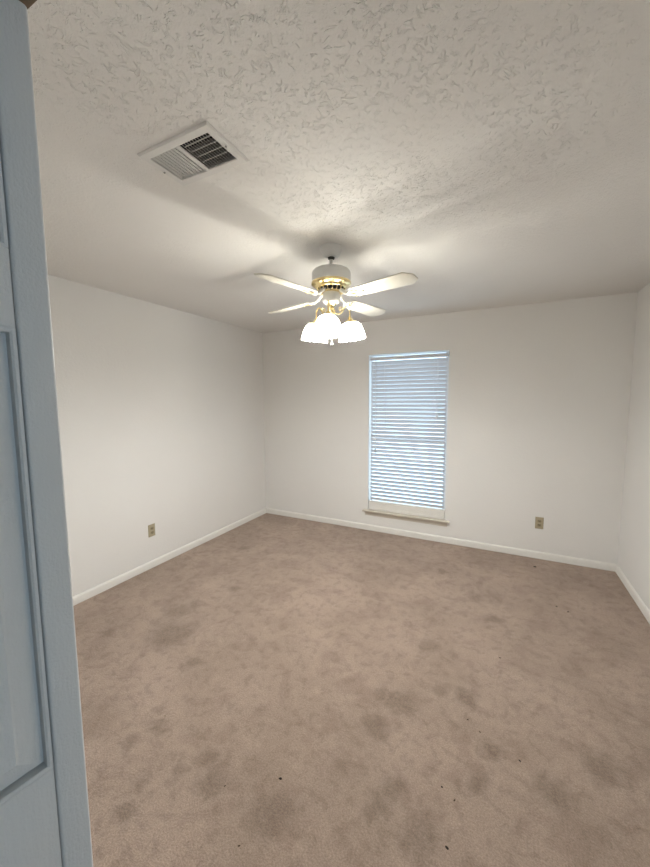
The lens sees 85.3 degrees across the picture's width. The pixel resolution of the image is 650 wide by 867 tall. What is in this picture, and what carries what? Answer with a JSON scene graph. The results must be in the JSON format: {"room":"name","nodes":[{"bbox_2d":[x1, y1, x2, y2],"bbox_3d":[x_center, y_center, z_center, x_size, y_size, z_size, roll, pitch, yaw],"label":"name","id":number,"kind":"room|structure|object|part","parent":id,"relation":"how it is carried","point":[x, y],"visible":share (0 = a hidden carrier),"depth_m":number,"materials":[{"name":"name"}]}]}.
{"room":"empty bedroom","nodes":[
{"label":"empty bedroom","id":0,"kind":"room"},
{"bbox_2d":[48,275,265,595],"bbox_3d":[-1.669,0.034,3.270,0.140,2.440,3.773,2,6,27],"label":"wall","id":1,"kind":"structure","parent":0,"point":[161,408],"depth_m":3.21,"materials":[{"name":"paint"}]},
{"bbox_2d":[148,523,154,536],"bbox_3d":[-1.613,0.903,3.289,0.009,0.115,0.070,2,6,27],"label":"wall outlet","id":2,"kind":"object","parent":1,"relation":"attached to","point":[151,528],"visible":1,"depth_m":3.28,"materials":[{"name":"beige plastic"}]},
{"bbox_2d":[73,508,266,605],"bbox_3d":[-1.626,1.224,3.286,0.013,0.067,3.633,2,6,27],"label":"baseboard","id":3,"kind":"structure","parent":1,"relation":"attached to","point":[87,594],"depth_m":3.33,"materials":[{"name":"white paint"}]},
{"bbox_2d":[28,0,649,332],"bbox_3d":[-0.093,-1.083,1.517,4.439,0.100,5.285,2,6,27],"label":"ceiling","id":4,"kind":"structure","parent":0,"point":[491,153],"depth_m":1.25,"materials":[{"name":"white paint"}]},
{"bbox_2d":[137,120,248,185],"bbox_3d":[-0.480,-1.103,1.279,0.336,0.218,0.208,2,6,27],"label":"ceiling vent","id":5,"kind":"object","parent":4,"relation":"in","point":[204,131],"visible":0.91,"depth_m":1.29,"materials":[{"name":"white metal"}]},
{"bbox_2d":[254,243,417,345],"bbox_3d":[0.037,-0.806,2.089,0.807,0.562,0.807,-1,5,-3],"label":"ceiling fan","id":6,"kind":"object","parent":4,"relation":"hanging from","point":[330,280],"visible":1,"depth_m":2.00,"materials":[{"name":"white wood"}]},
{"bbox_3d":[-0.195,-0.776,1.829,0.122,0.029,0.390,5,7,41],"label":"blade","id":7,"kind":"part","parent":6,"relation":"part of","materials":[{"name":"white laminate"}]},
{"bbox_3d":[-0.225,-0.823,2.321,0.390,0.029,0.122,5,7,41],"label":"blade","id":8,"kind":"part","parent":6,"relation":"part of","materials":[{"name":"white laminate"}]},
{"bbox_3d":[-0.063,-0.615,2.193,0.055,0.073,0.054,2,6,27],"label":"light bulb","id":9,"kind":"part","parent":6,"relation":"part of","materials":[{"name":"white glass"}]},
{"bbox_3d":[-0.013,-0.734,2.139,0.115,0.069,0.008,4,7,40],"label":"light arm","id":10,"kind":"part","parent":6,"relation":"part of","materials":[{"name":"gold metal"}]},
{"bbox_3d":[0.015,-0.595,1.979,0.055,0.073,0.054,2,6,27],"label":"light bulb","id":11,"kind":"part","parent":6,"relation":"part of","materials":[{"name":"white glass"}]},
{"bbox_3d":[0.026,-0.724,2.031,0.008,0.069,0.115,1,6,10],"label":"light arm","id":12,"kind":"part","parent":6,"relation":"part of","materials":[{"name":"gold metal"}]},
{"bbox_3d":[0.101,-0.733,2.119,0.115,0.069,0.008,-2,6,-20],"label":"light arm","id":13,"kind":"part","parent":6,"relation":"part of","materials":[{"name":"gold metal"}]},
{"bbox_3d":[0.163,-0.613,2.153,0.055,0.073,0.054,2,6,27],"label":"light bulb","id":14,"kind":"part","parent":6,"relation":"part of","materials":[{"name":"white glass"}]},
{"bbox_3d":[0.270,-0.829,2.350,0.122,0.029,0.390,5,7,41],"label":"blade","id":15,"kind":"part","parent":6,"relation":"part of","materials":[{"name":"white laminate"}]},
{"bbox_3d":[0.299,-0.782,1.859,0.390,0.029,0.122,5,7,41],"label":"blade","id":16,"kind":"part","parent":6,"relation":"part of","materials":[{"name":"white laminate"}]},
{"bbox_2d":[73,513,649,866],"bbox_3d":[-0.213,1.450,1.826,4.139,0.120,5.285,2,6,27],"label":"floor","id":17,"kind":"structure","parent":0,"point":[347,666],"depth_m":1.78,"materials":[{"name":"beige carpet"}]},
{"bbox_2d":[262,292,637,563],"bbox_3d":[0.933,-0.049,3.993,3.859,2.440,0.140,2,6,27],"label":"wall","id":18,"kind":"structure","parent":0,"point":[539,393],"depth_m":3.53,"materials":[{"name":"paint"}]},
{"bbox_2d":[362,351,449,526],"bbox_3d":[0.915,0.051,3.981,0.984,1.880,0.175,2,6,27],"label":"window","id":19,"kind":"structure","parent":18,"relation":"in","point":[434,521],"depth_m":3.92,"materials":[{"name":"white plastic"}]},
{"bbox_3d":[0.910,0.930,4.045,0.984,0.018,0.130,2,6,27],"label":"sill","id":20,"kind":"part","parent":19,"relation":"part of","materials":[{"name":"beige paint"}]},
{"bbox_2d":[369,353,448,518],"bbox_3d":[0.915,0.031,3.964,0.868,1.785,0.068,2,6,27],"label":"window blind","id":21,"kind":"object","parent":19,"relation":"attached to","point":[406,396],"visible":0.97,"depth_m":3.95,"materials":[{"name":"white plastic"}]},
{"bbox_3d":[0.690,0.024,4.083,0.003,1.720,0.051,2,6,27],"label":"ladder cord","id":22,"kind":"part","parent":21,"relation":"part of","materials":[{"name":"white fabric"}]},
{"bbox_3d":[0.922,0.904,4.053,0.868,0.029,0.050,2,6,27],"label":"rail","id":23,"kind":"part","parent":21,"relation":"part of","materials":[{"name":"white paint"}]},
{"bbox_3d":[1.173,0.044,3.842,0.003,1.720,0.051,2,6,27],"label":"ladder cord","id":24,"kind":"part","parent":21,"relation":"part of","materials":[{"name":"white fabric"}]},
{"bbox_3d":[1.188,-0.499,3.745,0.004,0.620,0.006,2,6,27],"label":"lift cord","id":25,"kind":"part","parent":21,"relation":"part of","materials":[{"name":"white fabric"}]},
{"bbox_2d":[266,508,615,571],"bbox_3d":[0.905,1.139,4.038,3.833,0.067,0.013,2,6,27],"label":"baseboard","id":26,"kind":"structure","parent":18,"relation":"attached to","point":[485,546],"depth_m":3.77,"materials":[{"name":"white paint"}]},
{"bbox_2d":[535,517,543,528],"bbox_3d":[2.078,0.868,3.422,0.070,0.115,0.009,2,6,27],"label":"wall outlet","id":27,"kind":"object","parent":18,"relation":"attached to","point":[539,521],"visible":1,"depth_m":3.42,"materials":[{"name":"beige plastic"}]},
{"bbox_2d":[617,283,649,610],"bbox_3d":[1.906,0.185,1.484,0.140,2.440,3.773,2,6,27],"label":"wall","id":28,"kind":"structure","parent":0,"point":[634,537],"depth_m":2.79,"materials":[{"name":"paint"}]},
{"bbox_2d":[615,564,649,623],"bbox_3d":[1.813,1.369,1.569,0.013,0.067,3.633,2,6,27],"label":"baseboard","id":29,"kind":"structure","parent":28,"relation":"attached to","point":[625,581],"depth_m":2.74,"materials":[{"name":"white paint"}]},
{"bbox_3d":[-0.572,0.287,0.559,4.541,2.440,0.112,2,6,27],"label":"wall","id":30,"kind":"structure","parent":0,"visible":0},
{"bbox_2d":[19,0,36,9],"bbox_3d":[-0.069,-0.528,0.226,0.965,0.020,0.122,2,6,27],"label":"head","id":31,"kind":"structure","parent":30,"relation":"attached to","point":[28,3],"depth_m":0.44},
{"bbox_3d":[-0.064,0.502,0.324,0.965,2.050,0.122,2,6,27],"label":"trim","id":32,"kind":"structure","parent":0,"visible":0},
{"bbox_2d":[0,0,92,866],"bbox_3d":[-0.484,0.500,0.410,0.092,2.018,0.337,3,7,34],"label":"door","id":33,"kind":"structure","parent":32,"relation":"attached to","point":[45,818],"depth_m":0.45,"materials":[{"name":"white paint"}]},
{"bbox_3d":[-0.465,-0.300,0.317,0.034,0.177,0.259,3,7,34],"label":"panel","id":34,"kind":"part","parent":33,"relation":"part of","materials":[{"name":"white paint"}]},
{"bbox_3d":[-0.465,-0.166,0.330,0.035,0.093,0.259,3,7,34],"label":"rail","id":35,"kind":"part","parent":33,"relation":"part of","materials":[{"name":"white paint"}]},
{"bbox_3d":[-0.463,0.176,0.362,0.034,0.593,0.259,3,7,34],"label":"panel","id":36,"kind":"part","parent":33,"relation":"part of","materials":[{"name":"white paint"}]},
{"bbox_3d":[-0.461,0.566,0.399,0.035,0.192,0.259,3,7,34],"label":"rail","id":37,"kind":"part","parent":33,"relation":"part of","materials":[{"name":"white paint"}]}
]}

